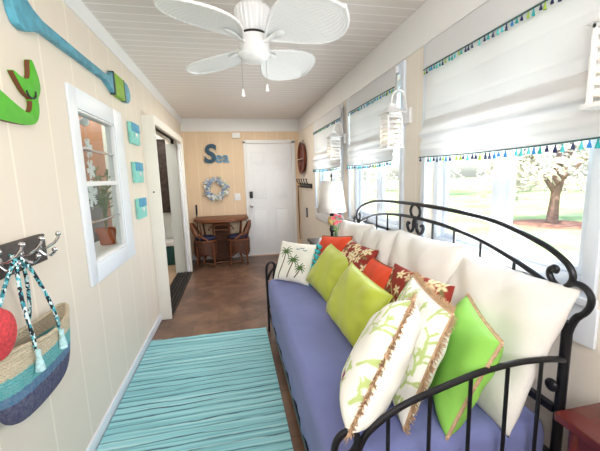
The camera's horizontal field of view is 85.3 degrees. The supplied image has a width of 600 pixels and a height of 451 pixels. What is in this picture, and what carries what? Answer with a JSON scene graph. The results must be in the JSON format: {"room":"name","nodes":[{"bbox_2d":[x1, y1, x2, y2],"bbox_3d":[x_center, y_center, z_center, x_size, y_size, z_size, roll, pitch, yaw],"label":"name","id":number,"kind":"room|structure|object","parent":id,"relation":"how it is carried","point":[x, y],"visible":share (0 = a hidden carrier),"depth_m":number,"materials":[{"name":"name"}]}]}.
{"room":"sunroom","nodes":[
{"label":"sunroom","id":0,"kind":"room"},
{"bbox_2d":[0,0,180,450],"bbox_3d":[-1.227,-0.039,1.845,0.045,2.456,8.080,-3,9,-11],"label":"wall","id":1,"kind":"structure","parent":0,"point":[111,320],"depth_m":1.62,"materials":[{"name":"paint"}]},
{"bbox_2d":[0,59,40,124],"bbox_3d":[-1.084,-0.522,1.173,0.031,0.283,0.514,-3,9,-11],"label":"ornament","id":2,"kind":"object","parent":1,"relation":"attached to","point":[29,87],"visible":1,"depth_m":1.31,"materials":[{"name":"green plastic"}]},
{"bbox_2d":[0,231,60,279],"bbox_3d":[-0.987,0.131,1.061,0.102,0.126,0.695,-3,9,-11],"label":"hook rack","id":3,"kind":"object","parent":1,"relation":"attached to","point":[32,249],"visible":0.97,"depth_m":1.23,"materials":[{"name":"silver wood"}]},
{"bbox_2d":[0,308,16,360],"bbox_3d":[-0.925,0.329,0.965,0.103,0.276,0.276,-3,9,-11],"label":"sun hat","id":4,"kind":"object","parent":3,"relation":"hanging from","point":[8,325],"visible":1,"depth_m":0.98,"materials":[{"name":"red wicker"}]},
{"bbox_2d":[0,254,69,424],"bbox_3d":[-0.976,0.371,1.193,0.149,0.561,0.468,-3,9,-11],"label":"tote","id":5,"kind":"object","parent":3,"relation":"hanging from","point":[38,361],"visible":0.95,"depth_m":1.12,"materials":[{"name":"wicker"}]},
{"bbox_2d":[3,0,130,102],"bbox_3d":[-1.261,-0.964,1.959,0.038,0.166,1.484,-3,9,-11],"label":"oar","id":6,"kind":"object","parent":1,"relation":"attached to","point":[20,13],"visible":1,"depth_m":1.54,"materials":[{"name":"blue wood"}]},
{"bbox_2d":[64,82,135,286],"bbox_3d":[-1.294,-0.251,2.149,0.065,1.095,0.835,-3,9,-11],"label":"window","id":7,"kind":"structure","parent":1,"relation":"in","point":[79,103],"depth_m":2.10,"materials":[{"name":"white wood"}]},
{"bbox_2d":[79,117,97,206],"bbox_3d":[-1.300,-0.381,2.003,0.052,0.570,0.179,-3,9,-11],"label":"garland","id":8,"kind":"object","parent":7,"relation":"hanging from","point":[83,121],"visible":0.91,"depth_m":2.01},
{"bbox_2d":[94,235,117,255],"bbox_3d":[-1.480,0.179,2.402,0.248,0.024,1.200,-3,9,-11],"label":"shelf","id":9,"kind":"object","parent":1,"relation":"attached to","point":[99,248],"visible":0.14,"depth_m":2.43,"materials":[{"name":"white wood"}]},
{"bbox_2d":[92,166,115,244],"bbox_3d":[-1.505,-0.159,2.533,0.183,0.604,0.290,-3,9,-11],"label":"potted plant","id":10,"kind":"object","parent":9,"relation":"on","point":[106,235],"visible":0.86,"depth_m":2.49,"materials":[{"name":"green plant"}]},
{"bbox_2d":[62,0,180,123],"bbox_3d":[-1.223,-1.214,1.677,0.030,0.085,7.880,-3,9,-11],"label":"trim","id":11,"kind":"structure","parent":1,"relation":"attached to","point":[78,7],"depth_m":2.38,"materials":[{"name":"white wood"}]},
{"bbox_2d":[85,313,161,450],"bbox_3d":[-0.909,1.313,0.790,0.015,0.075,5.330,-3,9,-11],"label":"baseboard","id":12,"kind":"structure","parent":1,"relation":"attached to","point":[98,435],"depth_m":2.14,"materials":[{"name":"white wood"}]},
{"bbox_2d":[127,121,140,145],"bbox_3d":[-1.407,-0.777,2.772,0.040,0.172,0.225,-3,9,-11],"label":"wall plaque","id":13,"kind":"object","parent":1,"relation":"attached to","point":[133,129],"visible":1,"depth_m":2.71,"materials":[{"name":"teal metal"}]},
{"bbox_2d":[131,162,143,182],"bbox_3d":[-1.398,-0.458,2.820,0.040,0.172,0.225,-3,9,-11],"label":"wall plaque","id":14,"kind":"object","parent":1,"relation":"attached to","point":[137,167],"visible":1,"depth_m":2.75,"materials":[{"name":"teal metal"}]},
{"bbox_2d":[135,197,147,218],"bbox_3d":[-1.389,-0.155,2.865,0.040,0.172,0.225,-3,9,-11],"label":"wall plaque","id":15,"kind":"object","parent":1,"relation":"attached to","point":[141,203],"visible":1,"depth_m":2.80,"materials":[{"name":"teal metal"}]},
{"bbox_2d":[141,115,192,319],"bbox_3d":[-1.657,-0.159,4.106,0.239,2.050,1.848,-3,9,-11],"label":"door frame","id":16,"kind":"structure","parent":1,"relation":"in","point":[169,297],"depth_m":3.85,"materials":[{"name":"wood"}]},
{"bbox_2d":[101,125,116,234],"bbox_3d":[-2.486,-0.209,3.222,0.100,2.456,5.300,-3,9,-11],"label":"wall","id":17,"kind":"structure","parent":0,"point":[102,126],"depth_m":4.68,"materials":[{"name":"paint"}]},
{"bbox_2d":[79,116,112,226],"bbox_3d":[-2.613,-0.300,4.213,0.045,2.350,0.700,-3,9,-11],"label":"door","id":18,"kind":"structure","parent":17,"relation":"in","point":[93,131],"depth_m":4.19,"materials":[{"name":"orange wood"}]},
{"bbox_2d":[156,135,172,238],"bbox_3d":[-2.500,-0.585,5.742,0.890,2.456,0.100,-3,9,-11],"label":"wall","id":19,"kind":"structure","parent":0,"point":[167,218],"depth_m":5.80,"materials":[{"name":"paint"}]},
{"bbox_2d":[156,139,170,212],"bbox_3d":[-2.386,-0.850,5.655,0.270,1.260,0.040,-3,9,-11],"label":"picture frame","id":20,"kind":"object","parent":19,"relation":"attached to","point":[161,151],"visible":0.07,"depth_m":5.66,"materials":[{"name":"brown wood"}]},
{"bbox_2d":[96,254,304,450],"bbox_3d":[-0.631,1.185,2.257,3.202,0.120,8.300,-3,9,-11],"label":"floor","id":21,"kind":"structure","parent":0,"point":[225,297],"depth_m":3.71,"materials":[{"name":"stone"}]},
{"bbox_2d":[87,186,103,242],"bbox_3d":[-2.162,0.331,3.123,0.335,1.400,0.730,-3,9,-11],"label":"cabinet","id":22,"kind":"object","parent":21,"relation":"on","point":[96,213],"visible":0.02,"depth_m":3.26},
{"bbox_2d":[165,239,175,264],"bbox_3d":[-2.288,0.463,5.648,0.340,0.400,0.330,-3,9,-11],"label":"storage bin","id":23,"kind":"object","parent":21,"relation":"on","point":[170,252],"visible":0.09,"depth_m":5.52,"materials":[{"name":"green plastic"}]},
{"bbox_2d":[96,327,293,450],"bbox_3d":[-0.550,1.204,1.665,1.030,0.011,2.814,-3,9,-11],"label":"area rug","id":24,"kind":"object","parent":21,"relation":"on","point":[216,391],"visible":1,"depth_m":2.11,"materials":[{"name":"teal fabric"}]},
{"bbox_2d":[195,205,197,234],"bbox_3d":[-1.773,0.140,5.676,0.034,1.001,0.055,-3,9,-11],"label":"stick","id":25,"kind":"object","parent":21,"relation":"on","point":[195,205],"visible":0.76,"depth_m":5.62,"materials":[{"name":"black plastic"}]},
{"bbox_2d":[190,223,217,267],"bbox_3d":[-1.569,0.307,5.365,0.415,0.739,0.411,-3,9,-11],"label":"rattan chair","id":26,"kind":"object","parent":21,"relation":"on","point":[206,247],"visible":0.95,"depth_m":5.24,"materials":[{"name":"brown wicker"}]},
{"bbox_2d":[194,235,215,240],"bbox_3d":[-1.559,0.198,5.368,0.350,0.062,0.350,-3,9,-11],"label":"seat cushion","id":27,"kind":"object","parent":26,"relation":"on","point":[208,237],"visible":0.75,"depth_m":5.26,"materials":[{"name":"blue fabric"}]},
{"bbox_2d":[193,214,247,265],"bbox_3d":[-1.321,0.249,5.553,0.918,0.774,0.697,-3,9,-11],"label":"table","id":28,"kind":"object","parent":21,"relation":"on","point":[221,223],"visible":0.86,"depth_m":5.48,"materials":[{"name":"brown wood"}]},
{"bbox_2d":[215,228,227,230],"bbox_3d":[-1.310,0.061,5.441,0.200,0.020,0.180,-3,9,-11],"label":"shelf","id":29,"kind":"object","parent":28,"relation":"attached to","point":[216,229],"depth_m":5.37,"materials":[{"name":"wood"}]},
{"bbox_2d":[227,220,250,264],"bbox_3d":[-1.017,0.275,5.474,0.415,0.739,0.411,-3,9,-11],"label":"rattan chair","id":30,"kind":"object","parent":21,"relation":"on","point":[237,245],"visible":0.95,"depth_m":5.34,"materials":[{"name":"brown wicker"}]},
{"bbox_2d":[228,233,247,238],"bbox_3d":[-1.039,0.168,5.470,0.350,0.062,0.350,-3,9,-11],"label":"seat cushion","id":31,"kind":"object","parent":30,"relation":"on","point":[234,235],"visible":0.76,"depth_m":5.35,"materials":[{"name":"blue fabric"}]},
{"bbox_2d":[307,238,321,264],"bbox_3d":[0.346,0.544,3.721,0.315,0.660,0.930,-3,9,-11],"label":"table","id":32,"kind":"object","parent":21,"relation":"on","point":[313,241],"visible":0.14,"depth_m":3.94,"materials":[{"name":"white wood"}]},
{"bbox_2d":[317,173,346,235],"bbox_3d":[0.335,-0.151,3.429,0.307,0.799,0.307,-3,9,-11],"label":"table lamp","id":33,"kind":"object","parent":32,"relation":"on","point":[331,197],"visible":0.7,"depth_m":3.30,"materials":[{"name":"white fabric"}]},
{"bbox_2d":[331,214,340,236],"bbox_3d":[0.365,0.078,3.252,0.136,0.397,0.132,-3,9,-11],"label":"flower vase","id":34,"kind":"object","parent":32,"relation":"on","point":[332,218],"visible":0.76,"depth_m":3.23,"materials":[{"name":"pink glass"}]},
{"bbox_2d":[265,200,595,450],"bbox_3d":[0.324,0.495,2.066,0.896,1.247,2.152,-3,9,-11],"label":"daybed","id":35,"kind":"object","parent":21,"relation":"on","point":[560,386],"visible":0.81,"depth_m":1.14,"materials":[{"name":"black metal"}]},
{"bbox_2d":[268,279,543,450],"bbox_3d":[0.318,0.754,2.107,0.839,0.350,2.000,-3,9,-11],"label":"mattress","id":36,"kind":"object","parent":35,"relation":"on","point":[315,351],"visible":0.53,"depth_m":1.41,"materials":[{"name":"fabric"}]},
{"bbox_2d":[274,241,321,285],"bbox_3d":[-0.023,0.338,2.820,0.417,0.369,0.200,4,10,35],"label":"throw pillow","id":37,"kind":"object","parent":36,"relation":"on","point":[295,260],"visible":0.96,"depth_m":2.77,"materials":[{"name":"fabric"}]},
{"bbox_2d":[306,244,348,301],"bbox_3d":[0.233,0.360,2.491,0.254,0.361,0.489,-5,9,-22],"label":"throw pillow","id":38,"kind":"object","parent":36,"relation":"on","point":[330,265],"visible":0.69,"depth_m":2.42,"materials":[{"name":"fabric"}]},
{"bbox_2d":[315,235,352,259],"bbox_3d":[0.258,0.280,2.732,0.214,0.426,0.464,-6,10,-29],"label":"throw pillow","id":39,"kind":"object","parent":36,"relation":"on","point":[339,242],"visible":0.22,"depth_m":2.70,"materials":[{"name":"orange fabric"}]},
{"bbox_2d":[338,220,374,244],"bbox_3d":[0.446,0.213,2.747,0.218,0.506,0.515,-5,9,-22],"label":"throw pillow","id":40,"kind":"object","parent":36,"relation":"on","point":[347,228],"visible":0.28,"depth_m":2.65,"materials":[{"name":"white fabric"}]},
{"bbox_2d":[326,262,392,346],"bbox_3d":[0.316,0.450,1.853,0.255,0.377,0.478,-3,9,-11],"label":"throw pillow","id":41,"kind":"object","parent":36,"relation":"on","point":[355,298],"visible":0.81,"depth_m":1.75,"materials":[{"name":"fabric"}]},
{"bbox_2d":[342,240,378,272],"bbox_3d":[0.356,0.337,2.379,0.262,0.388,0.457,-4,9,-15],"label":"throw pillow","id":42,"kind":"object","parent":36,"relation":"on","point":[359,255],"visible":0.42,"depth_m":2.27,"materials":[{"name":"fabric"}]},
{"bbox_2d":[363,257,392,289],"bbox_3d":[0.427,0.402,2.017,0.228,0.368,0.387,-3,9,-11],"label":"throw pillow","id":43,"kind":"object","parent":36,"relation":"on","point":[375,270],"visible":0.38,"depth_m":1.93,"materials":[{"name":"orange fabric"}]},
{"bbox_2d":[339,292,421,443],"bbox_3d":[0.279,0.487,1.171,0.272,0.592,0.515,-1,9,7],"label":"throw pillow","id":44,"kind":"object","parent":36,"relation":"on","point":[374,370],"visible":0.99,"depth_m":1.02,"materials":[{"name":"fabric"}]},
{"bbox_2d":[361,228,399,264],"bbox_3d":[0.538,0.265,2.346,0.233,0.530,0.545,-4,9,-13],"label":"throw pillow","id":45,"kind":"object","parent":36,"relation":"on","point":[383,241],"visible":0.27,"depth_m":2.18,"materials":[{"name":"white fabric"}]},
{"bbox_2d":[385,263,454,308],"bbox_3d":[0.539,0.436,1.617,0.185,0.422,0.523,-3,9,-11],"label":"throw pillow","id":46,"kind":"object","parent":36,"relation":"on","point":[398,278],"visible":0.24,"depth_m":1.66,"materials":[{"name":"fabric"}]},
{"bbox_2d":[392,270,457,435],"bbox_3d":[0.460,0.479,1.364,0.226,0.501,0.553,-1,8,1],"label":"throw pillow","id":47,"kind":"object","parent":36,"relation":"on","point":[430,348],"visible":0.55,"depth_m":1.15,"materials":[{"name":"fabric"}]},
{"bbox_2d":[388,229,465,283],"bbox_3d":[0.667,0.327,1.883,0.262,0.535,0.595,-3,9,-11],"label":"throw pillow","id":48,"kind":"object","parent":36,"relation":"on","point":[435,260],"visible":0.34,"depth_m":1.74,"materials":[{"name":"white fabric"}]},
{"bbox_2d":[430,293,503,440],"bbox_3d":[0.622,0.520,1.281,0.213,0.397,0.445,1,9,15],"label":"throw pillow","id":49,"kind":"object","parent":36,"relation":"on","point":[473,344],"visible":0.8,"depth_m":1.13,"materials":[{"name":"green fabric"}]},
{"bbox_2d":[446,250,581,437],"bbox_3d":[0.780,0.429,1.392,0.291,0.530,0.598,-3,9,-11],"label":"throw pillow","id":50,"kind":"object","parent":36,"relation":"on","point":[528,312],"visible":0.61,"depth_m":1.18,"materials":[{"name":"white fabric"}]},
{"bbox_2d":[554,403,599,450],"bbox_3d":[0.983,0.948,0.926,0.215,0.650,0.420,-3,9,-11],"label":"side table","id":51,"kind":"object","parent":21,"relation":"on","point":[582,423],"visible":1,"depth_m":1.02,"materials":[{"name":"red wood"}]},
{"bbox_2d":[181,132,301,254],"bbox_3d":[-1.006,-0.653,5.916,2.032,2.456,0.100,-3,9,-11],"label":"wall","id":52,"kind":"structure","parent":0,"point":[197,170],"depth_m":5.75,"materials":[{"name":"paint"}]},
{"bbox_2d":[203,176,229,201],"bbox_3d":[-1.479,-0.643,5.739,0.476,0.455,0.111,-3,9,-11],"label":"wreath","id":53,"kind":"object","parent":52,"relation":"attached to","point":[224,184],"visible":1,"depth_m":5.71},
{"bbox_2d":[204,144,228,162],"bbox_3d":[-1.454,-1.249,5.666,0.421,0.329,0.028,-3,9,-11],"label":"sign","id":54,"kind":"object","parent":52,"relation":"attached to","point":[214,157],"visible":1,"depth_m":5.65,"materials":[{"name":"blue wood"}]},
{"bbox_2d":[192,253,248,259],"bbox_3d":[-0.961,0.519,6.034,2.032,0.100,0.015,-3,9,-11],"label":"baseboard","id":55,"kind":"structure","parent":52,"relation":"attached to","point":[237,254],"depth_m":5.89,"materials":[{"name":"brown wood"}]},
{"bbox_2d":[232,133,239,137],"bbox_3d":[-1.117,-1.569,5.689,0.140,0.090,0.045,-3,9,-11],"label":"door chime","id":56,"kind":"object","parent":52,"relation":"attached to","point":[234,135],"visible":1,"depth_m":5.67,"materials":[{"name":"paint"}]},
{"bbox_2d":[234,193,240,199],"bbox_3d":[-1.124,-0.514,5.853,0.110,0.125,0.014,-3,9,-11],"label":"light switch","id":57,"kind":"object","parent":52,"relation":"attached to","point":[237,196],"visible":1,"depth_m":5.85,"materials":[{"name":"white plastic"}]},
{"bbox_2d":[180,118,297,131],"bbox_3d":[-1.025,-1.753,5.691,2.032,0.215,0.022,-3,9,-11],"label":"trim","id":58,"kind":"structure","parent":52,"relation":"attached to","point":[187,124],"depth_m":5.67,"materials":[{"name":"paint"}]},
{"bbox_2d":[243,140,297,255],"bbox_3d":[-0.517,-0.489,5.943,0.925,2.095,0.088,-3,9,-11],"label":"door","id":59,"kind":"structure","parent":52,"relation":"in","point":[270,174],"depth_m":5.95,"materials":[{"name":"white wood"}]},
{"bbox_2d":[81,0,426,118],"bbox_3d":[-0.236,-1.372,1.858,2.292,0.120,8.080,-3,9,-11],"label":"ceiling","id":60,"kind":"structure","parent":0,"point":[162,46],"depth_m":2.73,"materials":[{"name":"paint"}]},
{"bbox_2d":[153,0,349,96],"bbox_3d":[-0.258,-1.008,1.797,0.891,0.582,1.037,-3,9,-11],"label":"ceiling fan","id":61,"kind":"object","parent":60,"relation":"hanging from","point":[254,24],"visible":1,"depth_m":1.65,"materials":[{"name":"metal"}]},
{"bbox_2d":[298,45,599,450],"bbox_3d":[0.854,-0.160,2.256,0.140,2.456,8.080,-3,9,-11],"label":"wall","id":62,"kind":"structure","parent":0,"point":[583,389],"depth_m":2.15,"materials":[{"name":"paint"}]},
{"bbox_2d":[297,142,305,173],"bbox_3d":[0.036,-1.165,5.573,0.066,0.563,0.544,-3,9,-11],"label":"tray","id":63,"kind":"object","parent":62,"relation":"attached to","point":[301,154],"visible":1,"depth_m":5.65,"materials":[{"name":"brown wood"}]},
{"bbox_2d":[296,179,311,188],"bbox_3d":[0.057,-0.717,5.528,0.093,0.160,0.900,-3,9,-11],"label":"hook rail","id":64,"kind":"object","parent":62,"relation":"attached to","point":[306,185],"visible":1,"depth_m":5.50,"materials":[{"name":"metal"}]},
{"bbox_2d":[298,185,300,238],"bbox_3d":[-0.013,-0.238,5.992,0.023,0.997,0.049,3,9,26],"label":"cane","id":65,"kind":"object","parent":64,"relation":"hanging from","point":[298,185],"visible":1,"depth_m":5.97,"materials":[{"name":"black plastic"}]},
{"bbox_2d":[314,103,343,228],"bbox_3d":[0.398,-0.719,4.247,0.140,1.400,1.280,-3,9,-11],"label":"window","id":66,"kind":"structure","parent":62,"relation":"in","point":[323,217],"depth_m":4.36,"materials":[{"name":"white plastic"}]},
{"bbox_2d":[312,104,342,171],"bbox_3d":[0.319,-1.029,4.078,0.060,0.701,1.216,-3,9,-11],"label":"roman shade","id":67,"kind":"object","parent":66,"relation":"attached to","point":[322,127],"visible":0.87,"depth_m":4.06,"materials":[{"name":"white fabric"}]},
{"bbox_2d":[326,122,345,159],"bbox_3d":[0.388,-0.912,3.519,0.199,0.395,0.159,-3,9,-11],"label":"lantern sconce","id":68,"kind":"object","parent":62,"relation":"attached to","point":[333,136],"visible":1,"depth_m":3.48,"materials":[{"name":"white metal"}]},
{"bbox_2d":[347,60,405,230],"bbox_3d":[0.675,-0.527,2.904,0.140,1.400,1.180,-3,9,-11],"label":"window","id":69,"kind":"structure","parent":62,"relation":"in","point":[393,224],"depth_m":2.87,"materials":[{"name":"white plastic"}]},
{"bbox_2d":[346,65,398,168],"bbox_3d":[0.583,-0.845,2.795,0.060,0.701,0.962,-3,9,-11],"label":"roman shade","id":70,"kind":"object","parent":69,"relation":"attached to","point":[371,100],"visible":0.92,"depth_m":2.74,"materials":[{"name":"white fabric"}]},
{"bbox_2d":[298,0,487,132],"bbox_3d":[0.752,-1.247,2.068,0.009,0.245,7.858,-3,9,-11],"label":"trim","id":71,"kind":"structure","parent":62,"relation":"attached to","point":[432,18],"depth_m":2.32,"materials":[{"name":"paint"}]},
{"bbox_2d":[377,89,411,149],"bbox_3d":[0.651,-0.729,2.238,0.199,0.395,0.159,-3,9,-11],"label":"lantern sconce","id":72,"kind":"object","parent":62,"relation":"attached to","point":[391,114],"visible":1,"depth_m":2.20,"materials":[{"name":"white metal"}]},
{"bbox_2d":[419,45,599,348],"bbox_3d":[0.945,-0.338,1.587,0.140,1.400,1.115,-3,9,-11],"label":"window","id":73,"kind":"structure","parent":62,"relation":"in","point":[587,269],"depth_m":1.52,"materials":[{"name":"white plastic"}]},
{"bbox_2d":[418,0,599,161],"bbox_3d":[0.865,-0.647,1.421,0.060,0.702,1.158,-3,9,-11],"label":"roman shade","id":74,"kind":"object","parent":73,"relation":"attached to","point":[507,75],"visible":0.97,"depth_m":1.35,"materials":[{"name":"white fabric"}]},
{"bbox_2d":[580,14,599,109],"bbox_3d":[0.929,-0.535,0.890,0.199,0.395,0.159,-3,9,-11],"label":"lantern sconce","id":75,"kind":"object","parent":62,"relation":"attached to","point":[595,22],"visible":1,"depth_m":0.93,"materials":[{"name":"white metal"}]},
{"label":"outside","id":76,"kind":"structure","parent":0,"visible":0},
{"bbox_2d":[363,176,585,264],"bbox_3d":[41.798,-2.875,23.650,88.648,0.200,150.000,-3,9,-11],"label":"ground","id":77,"kind":"structure","parent":76,"point":[464,197],"depth_m":14.77,"materials":[{"name":"green plant"}]},
{"bbox_2d":[326,168,340,180],"bbox_3d":[4.618,-5.414,38.148,4.919,3.392,4.643,-3,9,-11],"label":"shrub","id":78,"kind":"object","parent":77,"relation":"on","point":[339,172],"visible":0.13,"depth_m":37.64,"materials":[{"name":"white plant"}]},
{"bbox_2d":[363,166,398,191],"bbox_3d":[8.413,-4.832,34.127,4.220,3.207,4.471,-3,9,-11],"label":"shrub","id":79,"kind":"object","parent":77,"relation":"on","point":[373,172],"visible":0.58,"depth_m":33.60,"materials":[{"name":"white plant"}]},
{"bbox_2d":[449,168,463,189],"bbox_3d":[12.946,-4.313,30.420,4.046,3.083,3.672,-3,9,-11],"label":"shrub","id":80,"kind":"object","parent":77,"relation":"on","point":[454,169],"visible":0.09,"depth_m":29.73,"materials":[{"name":"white plant"}]},
{"bbox_2d":[476,165,533,191],"bbox_3d":[17.094,-3.899,27.053,4.061,3.028,4.120,-3,9,-11],"label":"shrub","id":81,"kind":"object","parent":77,"relation":"on","point":[522,179],"visible":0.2,"depth_m":26.87,"materials":[{"name":"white plant"}]},
{"bbox_2d":[474,140,588,223],"bbox_3d":[7.980,-2.344,9.937,4.370,4.725,4.600,-3,9,-11],"label":"tree","id":82,"kind":"object","parent":77,"relation":"on","point":[560,171],"visible":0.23,"depth_m":10.16,"materials":[{"name":"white plant"}]},
{"bbox_2d":[516,164,549,188],"bbox_3d":[21.655,-4.951,31.836,3.849,3.097,4.561,-3,9,-11],"label":"shrub","id":83,"kind":"object","parent":77,"relation":"on","point":[517,164],"visible":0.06,"depth_m":31.51,"materials":[{"name":"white plant"}]},
{"bbox_2d":[513,219,581,229],"bbox_3d":[8.147,-0.058,10.431,2.400,0.070,2.400,-3,9,-11],"label":"mulch bed","id":84,"kind":"object","parent":77,"relation":"on","point":[533,223],"visible":0.76,"depth_m":10.14,"materials":[{"name":"brown soil"}]},
{"bbox_2d":[531,164,586,191],"bbox_3d":[20.935,-3.676,25.705,4.876,2.527,2.809,3,10,31],"label":"shrub","id":85,"kind":"object","parent":77,"relation":"on","point":[578,179],"visible":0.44,"depth_m":25.48,"materials":[{"name":"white plant"}]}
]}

